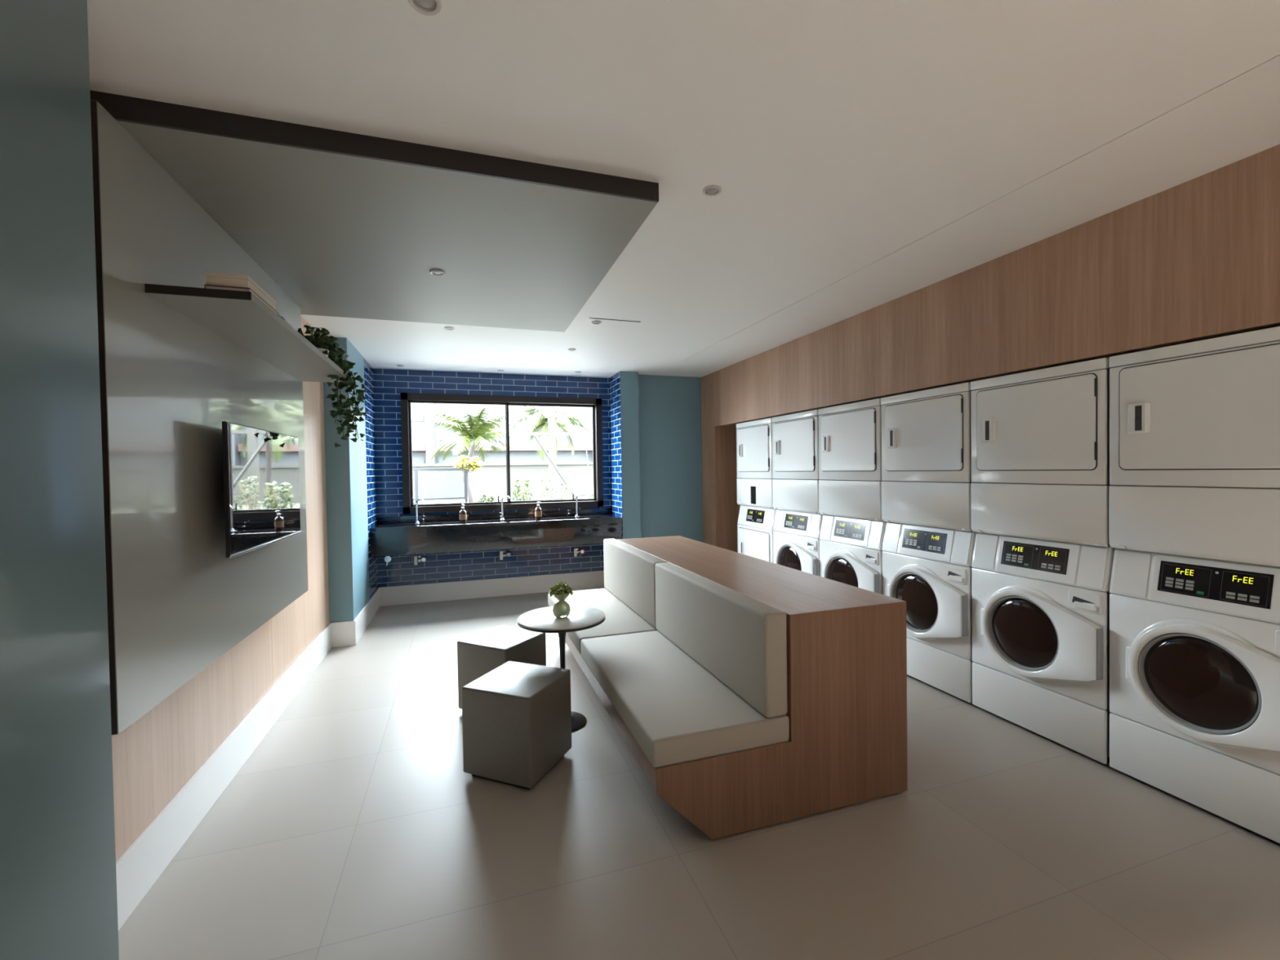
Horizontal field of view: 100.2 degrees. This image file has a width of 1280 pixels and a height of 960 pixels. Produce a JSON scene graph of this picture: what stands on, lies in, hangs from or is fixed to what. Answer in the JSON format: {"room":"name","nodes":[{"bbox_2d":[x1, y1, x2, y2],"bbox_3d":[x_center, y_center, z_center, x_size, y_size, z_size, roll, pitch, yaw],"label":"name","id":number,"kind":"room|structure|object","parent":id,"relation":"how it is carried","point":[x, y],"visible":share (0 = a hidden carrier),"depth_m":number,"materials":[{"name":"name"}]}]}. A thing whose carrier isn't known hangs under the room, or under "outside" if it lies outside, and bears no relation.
{"room":"laundry","nodes":[
{"label":"laundry","id":0,"kind":"room"},
{"bbox_2d":[0,0,119,959],"bbox_3d":[-0.741,0.175,-1.094,0.500,2.553,4.782,-1,1,-18],"label":"wall","id":1,"kind":"structure","parent":0,"point":[58,878],"depth_m":1.09,"materials":[{"name":"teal paint"}]},
{"bbox_2d":[111,316,329,862],"bbox_3d":[-2.142,0.127,2.798,0.179,2.553,3.490,-1,1,-18],"label":"wall","id":2,"kind":"structure","parent":0,"point":[155,756],"depth_m":2.45,"materials":[{"name":"brown wood"}]},
{"bbox_2d":[90,99,307,734],"bbox_3d":[-1.871,-0.179,2.443,0.105,1.796,1.984,-1,1,-18],"label":"wall panel","id":3,"kind":"object","parent":2,"relation":"attached to","point":[176,603],"visible":0.62,"depth_m":1.83,"materials":[{"name":"grey paint"}]},
{"bbox_2d":[144,283,346,382],"bbox_3d":[-1.718,-0.627,2.583,0.290,0.030,1.742,-1,1,-18],"label":"wall shelf","id":4,"kind":"object","parent":3,"relation":"attached to","point":[241,317],"visible":0.84,"depth_m":2.12,"materials":[{"name":"grey wood"}]},
{"bbox_2d":[204,284,278,314],"bbox_3d":[-1.443,-0.646,1.954,0.130,0.022,0.300,-1,1,-18],"label":"book","id":5,"kind":"object","parent":4,"relation":"on","point":[211,286],"visible":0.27,"depth_m":1.82,"materials":[{"name":"brown paper"}]},
{"bbox_2d":[204,271,276,310],"bbox_3d":[-1.442,-0.678,1.948,0.124,0.042,0.294,-1,1,-18],"label":"book","id":6,"kind":"object","parent":5,"relation":"on","point":[212,278],"visible":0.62,"depth_m":1.82,"materials":[{"name":"beige paper"}]},
{"bbox_2d":[317,347,328,357],"bbox_3d":[-1.804,-0.689,2.998,0.110,0.080,0.110,-1,1,-18],"label":"pot","id":7,"kind":"object","parent":4,"relation":"on","point":[325,350],"depth_m":2.97,"materials":[{"name":"white ceramic"}]},
{"bbox_2d":[297,324,366,447],"bbox_3d":[-1.817,-0.539,3.141,0.221,0.688,0.601,-1,1,2],"label":"ivy","id":8,"kind":"object","parent":4,"relation":"on","point":[323,343],"visible":0.7,"depth_m":3.25,"materials":[{"name":"green plant"}]},
{"bbox_2d":[222,421,301,558],"bbox_3d":[-1.789,0.034,2.522,0.086,0.534,0.950,-1,1,-18],"label":"television","id":9,"kind":"object","parent":3,"relation":"attached to","point":[260,467],"visible":1,"depth_m":2.38,"materials":[{"name":"black plastic"}]},
{"bbox_2d":[115,622,331,930],"bbox_3d":[-2.014,1.299,2.796,0.015,0.205,3.373,-1,1,-18],"label":"baseboard","id":10,"kind":"structure","parent":2,"relation":"attached to","point":[145,860],"depth_m":2.21,"materials":[{"name":"white"}]},
{"bbox_2d":[89,89,658,202],"bbox_3d":[-0.795,-1.119,1.834,1.827,0.070,0.012,-1,1,-18],"label":"trim","id":11,"kind":"structure","parent":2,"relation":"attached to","point":[122,108],"depth_m":1.78,"materials":[{"name":"black metal"}]},
{"bbox_2d":[323,337,369,622],"bbox_3d":[-2.698,0.100,4.767,0.358,2.553,0.798,-1,1,-18],"label":"wall pier","id":12,"kind":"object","parent":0,"point":[346,492],"visible":0.43,"depth_m":4.44,"materials":[{"name":"blue paint"}]},
{"bbox_2d":[328,587,380,648],"bbox_3d":[-2.673,1.268,5.076,0.194,0.205,1.371,-1,1,-18],"label":"baseboard","id":13,"kind":"object","parent":12,"relation":"attached to","point":[344,633],"visible":0.86,"depth_m":4.46,"materials":[{"name":"white"}]},
{"bbox_2d":[363,357,378,598],"bbox_3d":[-2.953,0.090,5.540,0.358,2.553,0.830,-1,1,-18],"label":"wall","id":14,"kind":"structure","parent":0,"point":[368,370],"depth_m":5.44,"materials":[{"name":"blue tile"}]},
{"bbox_2d":[116,120,657,332],"bbox_3d":[-1.119,-1.131,2.816,1.827,0.070,2.056,-1,1,-18],"label":"ceiling","id":15,"kind":"structure","parent":0,"point":[344,236],"depth_m":2.34,"materials":[{"name":"grey paint"}]},
{"bbox_2d":[429,269,444,275],"bbox_3d":[-1.069,-1.093,2.824,0.076,0.008,0.076,-1,1,-18],"label":"recessed light","id":16,"kind":"object","parent":15,"relation":"in","point":[434,272],"visible":1,"depth_m":2.82,"materials":[{"name":"grey"}]},
{"bbox_2d":[373,368,611,586],"bbox_3d":[-1.627,0.057,6.249,2.608,2.553,0.200,-1,1,-18],"label":"wall","id":17,"kind":"structure","parent":0,"point":[441,567],"depth_m":6.03,"materials":[{"name":"blue tile"}]},
{"bbox_2d":[383,555,391,565],"bbox_3d":[-2.706,0.861,5.753,0.076,0.110,0.085,-1,1,-18],"label":"tap","id":18,"kind":"object","parent":17,"relation":"attached to","point":[387,559],"visible":0.94,"depth_m":5.71,"materials":[{"name":"silver metal"}]},
{"bbox_2d":[413,555,426,564],"bbox_3d":[-2.400,0.875,5.854,0.123,0.095,0.085,-1,1,-18],"label":"valve","id":19,"kind":"object","parent":17,"relation":"attached to","point":[419,558],"visible":1,"depth_m":5.82,"materials":[{"name":"silver metal"}]},
{"bbox_2d":[378,570,604,606],"bbox_3d":[-1.575,1.231,6.168,2.608,0.205,0.015,-1,1,-18],"label":"baseboard","id":20,"kind":"structure","parent":17,"relation":"attached to","point":[466,589],"depth_m":6.09,"materials":[{"name":"white"}]},
{"bbox_2d":[376,507,611,524],"bbox_3d":[-1.587,0.408,6.151,2.604,0.074,0.019,-1,1,-18],"label":"backsplash","id":21,"kind":"structure","parent":17,"relation":"attached to","point":[439,517],"depth_m":6.10,"materials":[{"name":"black stone"}]},
{"bbox_2d":[369,514,622,556],"bbox_3d":[-1.514,0.593,5.941,2.604,0.288,0.466,-1,1,-18],"label":"countertop","id":22,"kind":"structure","parent":17,"relation":"attached to","point":[446,536],"depth_m":5.70,"materials":[{"name":"black stone"}]},
{"bbox_2d":[411,497,423,524],"bbox_3d":[-2.343,0.329,5.690,0.165,0.275,0.062,0,1,22],"label":"faucet","id":23,"kind":"object","parent":22,"relation":"on","point":[418,500],"visible":1,"depth_m":5.70,"materials":[{"name":"silver metal"}]},
{"bbox_2d":[459,503,466,522],"bbox_3d":[-1.913,0.358,5.787,0.075,0.199,0.075,-1,1,1],"label":"soap bottle","id":24,"kind":"object","parent":22,"relation":"on","point":[463,514],"visible":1,"depth_m":5.76,"materials":[{"name":"orange glass"}]},
{"bbox_2d":[497,495,510,519],"bbox_3d":[-1.504,0.311,5.967,0.165,0.275,0.062,0,1,22],"label":"faucet","id":25,"kind":"object","parent":22,"relation":"on","point":[503,497],"visible":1,"depth_m":5.98,"materials":[{"name":"silver metal"}]},
{"bbox_2d":[534,501,542,519],"bbox_3d":[-1.147,0.342,6.039,0.075,0.199,0.075,-1,1,1],"label":"soap bottle","id":26,"kind":"object","parent":22,"relation":"on","point":[538,513],"visible":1,"depth_m":6.01,"materials":[{"name":"orange glass"}]},
{"bbox_2d":[572,493,584,516],"bbox_3d":[-0.702,0.293,6.231,0.165,0.275,0.062,0,1,22],"label":"faucet","id":27,"kind":"object","parent":22,"relation":"on","point":[577,495],"visible":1,"depth_m":6.24,"materials":[{"name":"silver metal"}]},
{"bbox_2d":[400,392,603,514],"bbox_3d":[-1.539,-0.311,6.220,2.245,1.315,0.122,-1,1,-18],"label":"window","id":28,"kind":"structure","parent":17,"relation":"in","point":[406,398],"depth_m":6.17,"materials":[{"name":"brown metal"}]},
{"bbox_2d":[499,551,511,559],"bbox_3d":[-1.546,0.859,6.136,0.123,0.095,0.085,-1,1,-18],"label":"valve","id":29,"kind":"object","parent":17,"relation":"attached to","point":[502,553],"visible":1,"depth_m":6.10,"materials":[{"name":"silver metal"}]},
{"bbox_2d":[573,548,584,556],"bbox_3d":[-0.734,0.862,6.404,0.123,0.095,0.085,-1,1,-18],"label":"valve","id":30,"kind":"object","parent":17,"relation":"attached to","point":[576,551],"visible":1,"depth_m":6.36,"materials":[{"name":"silver metal"}]},
{"bbox_2d":[608,371,622,538],"bbox_3d":[-0.281,0.034,6.338,0.004,2.553,0.475,-1,1,-18],"label":"wall","id":31,"kind":"structure","parent":0,"point":[615,380],"depth_m":6.31,"materials":[{"name":"blue tile"}]},
{"bbox_2d":[620,371,640,538],"bbox_3d":[-0.218,0.030,6.494,0.218,2.553,0.732,-1,1,-18],"label":"wall column","id":32,"kind":"structure","parent":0,"point":[629,407],"depth_m":6.14,"materials":[{"name":"blue paint"}]},
{"bbox_2d":[638,374,703,542],"bbox_3d":[0.280,0.018,6.743,0.886,2.553,0.570,-1,1,-18],"label":"wall","id":33,"kind":"structure","parent":0,"point":[670,419],"depth_m":6.47,"materials":[{"name":"blue paint"}]},
{"bbox_2d":[87,0,1279,377],"bbox_3d":[0.643,-1.257,1.881,5.050,0.160,10.000,-1,1,-18],"label":"ceiling","id":34,"kind":"structure","parent":0,"point":[863,155],"depth_m":1.70,"materials":[{"name":"white paint"}]},
{"bbox_2d":[408,0,441,15],"bbox_3d":[-0.515,-1.144,1.280,0.076,0.008,0.076,-1,1,-18],"label":"recessed light","id":35,"kind":"object","parent":34,"relation":"in","point":[427,7],"visible":1,"depth_m":1.29,"materials":[{"name":"grey"}]},
{"bbox_2d":[444,326,454,330],"bbox_3d":[-1.486,-1.181,4.174,0.076,0.008,0.076,-1,1,-18],"label":"recessed light","id":36,"kind":"object","parent":34,"relation":"in","point":[450,328],"visible":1,"depth_m":4.17,"materials":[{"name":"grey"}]},
{"bbox_2d":[591,320,601,324],"bbox_3d":[-0.329,-1.197,4.069,0.076,0.008,0.076,-1,1,-18],"label":"recessed light","id":37,"kind":"object","parent":34,"relation":"in","point":[593,322],"visible":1,"depth_m":4.06,"materials":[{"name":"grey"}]},
{"bbox_2d":[588,317,640,322],"bbox_3d":[-0.187,-1.201,4.016,0.400,0.006,0.010,-1,1,-18],"label":"ceiling slot","id":38,"kind":"object","parent":34,"relation":"attached to","point":[588,317],"visible":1,"depth_m":4.01,"materials":[{"name":"grey"}]},
{"bbox_2d":[702,185,721,196],"bbox_3d":[0.292,-1.173,2.172,0.076,0.008,0.076,-1,1,-18],"label":"recessed light","id":39,"kind":"object","parent":34,"relation":"in","point":[710,190],"visible":1,"depth_m":2.17,"materials":[{"name":"grey"}]},
{"bbox_2d":[118,586,1279,959],"bbox_3d":[0.684,1.435,1.929,5.050,0.120,10.000,-1,1,-18],"label":"floor","id":40,"kind":"structure","parent":0,"point":[356,828],"depth_m":1.96,"materials":[{"name":"tile"}]},
{"bbox_2d":[457,625,546,708],"bbox_3d":[-0.831,1.161,3.250,0.374,0.427,0.374,0,1,27],"label":"stool","id":41,"kind":"object","parent":40,"relation":"on","point":[479,654],"visible":0.52,"depth_m":3.14,"materials":[{"name":"grey fabric"}]},
{"bbox_2d":[461,661,571,789],"bbox_3d":[-0.587,1.169,2.593,0.374,0.427,0.374,0,1,22],"label":"stool","id":42,"kind":"object","parent":40,"relation":"on","point":[517,716],"visible":1,"depth_m":2.45,"materials":[{"name":"grey fabric"}]},
{"bbox_2d":[517,604,604,731],"bbox_3d":[-0.436,1.070,3.027,0.489,0.605,0.489,-1,1,-18],"label":"side table","id":43,"kind":"object","parent":40,"relation":"on","point":[543,620],"visible":0.57,"depth_m":2.97,"materials":[{"name":"grey metal"}]},
{"bbox_2d":[548,581,573,618],"bbox_3d":[-0.439,0.665,2.996,0.144,0.206,0.141,-1,1,-18],"label":"vase","id":44,"kind":"object","parent":43,"relation":"on","point":[561,610],"visible":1,"depth_m":2.97,"materials":[{"name":"green glass"}]},
{"bbox_2d":[547,535,907,839],"bbox_3d":[0.201,0.933,3.349,1.169,0.848,2.558,-1,1,-18],"label":"bench","id":45,"kind":"object","parent":40,"relation":"on","point":[749,693],"visible":0.98,"depth_m":2.25,"materials":[{"name":"brown wood"}]},
{"bbox_2d":[547,587,657,654],"bbox_3d":[-0.278,0.976,3.867,0.582,0.104,1.276,-1,1,-18],"label":"seat cushion","id":46,"kind":"object","parent":45,"relation":"on","point":[620,619],"depth_m":3.63,"materials":[{"name":"beige fabric"}]},
{"bbox_2d":[603,538,667,628],"bbox_3d":[-0.061,0.710,3.934,0.104,0.414,1.278,-1,1,-18],"label":"cushion","id":47,"kind":"object","parent":45,"relation":"on","point":[629,571],"depth_m":3.77,"materials":[{"name":"beige fabric"}]},
{"bbox_2d":[580,630,789,767],"bbox_3d":[0.124,0.992,2.649,0.582,0.104,1.276,-1,1,-18],"label":"seat cushion","id":48,"kind":"object","parent":45,"relation":"on","point":[678,713],"depth_m":2.26,"materials":[{"name":"beige fabric"}]},
{"bbox_2d":[654,562,787,717],"bbox_3d":[0.341,0.725,2.718,0.104,0.414,1.278,-1,1,-18],"label":"cushion","id":49,"kind":"object","parent":45,"relation":"on","point":[738,640],"depth_m":2.40,"materials":[{"name":"beige fabric"}]},
{"bbox_2d":[736,417,776,563],"bbox_3d":[1.465,0.346,5.559,0.711,1.904,0.688,-1,1,-18],"label":"dryer","id":50,"kind":"object","parent":40,"relation":"on","point":[757,514],"visible":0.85,"depth_m":5.40,"materials":[{"name":"grey metal"}]},
{"bbox_2d":[771,409,824,576],"bbox_3d":[1.676,0.354,4.891,0.728,1.904,0.688,-1,1,-18],"label":"dryer","id":51,"kind":"object","parent":40,"relation":"on","point":[797,522],"visible":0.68,"depth_m":4.72,"materials":[{"name":"white metal"}]},
{"bbox_2d":[817,398,888,594],"bbox_3d":[1.896,0.363,4.224,0.728,1.904,0.688,-1,1,-18],"label":"dryer","id":52,"kind":"object","parent":40,"relation":"on","point":[853,527],"visible":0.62,"depth_m":4.06,"materials":[{"name":"white metal"}]},
{"bbox_2d":[880,382,980,702],"bbox_3d":[2.116,0.372,3.558,0.728,1.904,0.688,-1,1,-18],"label":"dryer","id":53,"kind":"object","parent":40,"relation":"on","point":[929,540],"visible":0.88,"depth_m":3.37,"materials":[{"name":"white metal"}]},
{"bbox_2d":[970,357,1119,764],"bbox_3d":[2.336,0.380,2.892,0.728,1.904,0.688,-1,1,-18],"label":"dryer","id":54,"kind":"object","parent":40,"relation":"on","point":[1043,555],"visible":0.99,"depth_m":2.72,"materials":[{"name":"white metal"}]},
{"bbox_2d":[1108,326,1279,843],"bbox_3d":[2.556,0.389,2.226,0.728,1.904,0.688,-1,1,-18],"label":"dryer","id":55,"kind":"object","parent":40,"relation":"on","point":[1194,508],"visible":1,"depth_m":2.14,"materials":[{"name":"grey metal"}]},
{"bbox_2d":[701,144,1279,552],"bbox_3d":[2.622,0.061,2.367,0.860,2.553,9.250,-1,1,-18],"label":"wall","id":56,"kind":"structure","parent":0,"point":[1197,259],"depth_m":2.67,"materials":[{"name":"brown wood"}]},
{"label":"outside","id":57,"kind":"structure","parent":0,"visible":0},
{"bbox_2d":[413,494,591,504],"bbox_3d":[-7.021,0.538,24.518,30.000,0.500,29.050,-1,1,-18],"label":"ground","id":58,"kind":"structure","parent":57,"point":[537,497],"depth_m":12.21,"materials":[{"name":"white concrete"}]},
{"bbox_2d":[410,403,592,463],"bbox_3d":[-4.319,-1.088,19.413,30.000,3.850,4.400,-1,1,-18],"label":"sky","id":59,"kind":"structure","parent":58,"relation":"on","point":[425,437],"depth_m":17.31,"materials":[{"name":"white painted plaster"},{"name":"pale glass"}]},
{"bbox_2d":[412,462,593,498],"bbox_3d":[-2.985,0.237,13.857,21.000,1.360,0.320,-1,1,-18],"label":"wall","id":60,"kind":"structure","parent":58,"relation":"on","point":[491,480],"depth_m":13.53,"materials":[{"name":"grey"}]},
{"bbox_2d":[502,405,592,497],"bbox_3d":[-2.145,-0.790,12.665,2.163,2.440,2.282,-1,1,-18],"label":"palm tree","id":61,"kind":"object","parent":58,"relation":"on","point":[562,419],"visible":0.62,"depth_m":12.44,"materials":[{"name":"green plant"}]},
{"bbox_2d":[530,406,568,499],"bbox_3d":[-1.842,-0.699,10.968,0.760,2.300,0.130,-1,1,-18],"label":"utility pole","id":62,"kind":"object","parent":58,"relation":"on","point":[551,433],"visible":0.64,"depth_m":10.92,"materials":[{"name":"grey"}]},
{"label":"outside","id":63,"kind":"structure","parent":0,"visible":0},
{"bbox_3d":[-1.811,0.741,8.732,30.000,0.500,4.200,-1,1,-18],"label":"path","id":64,"kind":"object","parent":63,"visible":0},
{"bbox_2d":[412,468,467,504],"bbox_3d":[-4.926,0.206,7.855,4.557,0.698,0.040,-1,1,-18],"label":"glass railing","id":65,"kind":"object","parent":64,"relation":"on","point":[415,470],"visible":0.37,"depth_m":8.42,"materials":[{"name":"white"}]},
{"bbox_2d":[452,454,484,502],"bbox_3d":[-2.886,0.043,9.006,0.518,0.924,0.506,-1,1,-18],"label":"shrub","id":66,"kind":"object","parent":64,"relation":"on","point":[474,463],"visible":0.95,"depth_m":8.92,"materials":[{"name":"yellow plant"}]},
{"bbox_2d":[427,406,525,502],"bbox_3d":[-2.926,-0.419,9.739,1.720,1.833,1.980,-1,1,-18],"label":"palm tree","id":67,"kind":"object","parent":64,"relation":"on","point":[480,434],"visible":0.98,"depth_m":9.62,"materials":[{"name":"green plant"}]},
{"bbox_2d":[474,494,497,502],"bbox_3d":[-2.596,0.384,9.034,0.465,0.294,0.480,-1,1,-18],"label":"bush","id":68,"kind":"object","parent":64,"relation":"on","point":[482,498],"visible":0.49,"depth_m":8.99,"materials":[{"name":"green plant"}]},
{"bbox_2d":[510,476,535,501],"bbox_3d":[-2.073,0.224,9.425,0.461,0.569,0.468,-1,1,1],"label":"bush","id":69,"kind":"object","parent":64,"relation":"on","point":[526,484],"visible":0.77,"depth_m":9.38,"materials":[{"name":"green plant"}]},
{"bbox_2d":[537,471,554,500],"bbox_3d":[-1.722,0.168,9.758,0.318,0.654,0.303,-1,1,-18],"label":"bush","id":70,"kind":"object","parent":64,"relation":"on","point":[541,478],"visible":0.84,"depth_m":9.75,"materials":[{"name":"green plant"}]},
{"bbox_2d":[534,435,577,498],"bbox_3d":[-1.615,-0.189,10.523,0.898,1.374,0.046,-1,1,-18],"label":"leaning pole","id":71,"kind":"object","parent":64,"relation":"on","point":[535,436],"visible":0.69,"depth_m":10.48,"materials":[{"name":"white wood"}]},
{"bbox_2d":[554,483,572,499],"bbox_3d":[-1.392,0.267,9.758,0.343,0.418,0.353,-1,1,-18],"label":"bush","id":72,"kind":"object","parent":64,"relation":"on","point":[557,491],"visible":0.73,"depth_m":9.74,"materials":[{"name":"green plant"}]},
{"bbox_2d":[582,420,591,490],"bbox_3d":[-0.987,-0.348,10.202,0.217,1.603,0.027,-1,1,-18],"label":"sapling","id":73,"kind":"object","parent":64,"relation":"on","point":[582,420],"visible":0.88,"depth_m":10.19,"materials":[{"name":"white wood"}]},
{"bbox_2d":[587,487,593,498],"bbox_3d":[-0.757,0.306,9.665,0.479,0.354,0.419,-1,1,-18],"label":"bush","id":74,"kind":"object","parent":64,"relation":"on","point":[591,493],"visible":0.11,"depth_m":9.61,"materials":[{"name":"green plant"}]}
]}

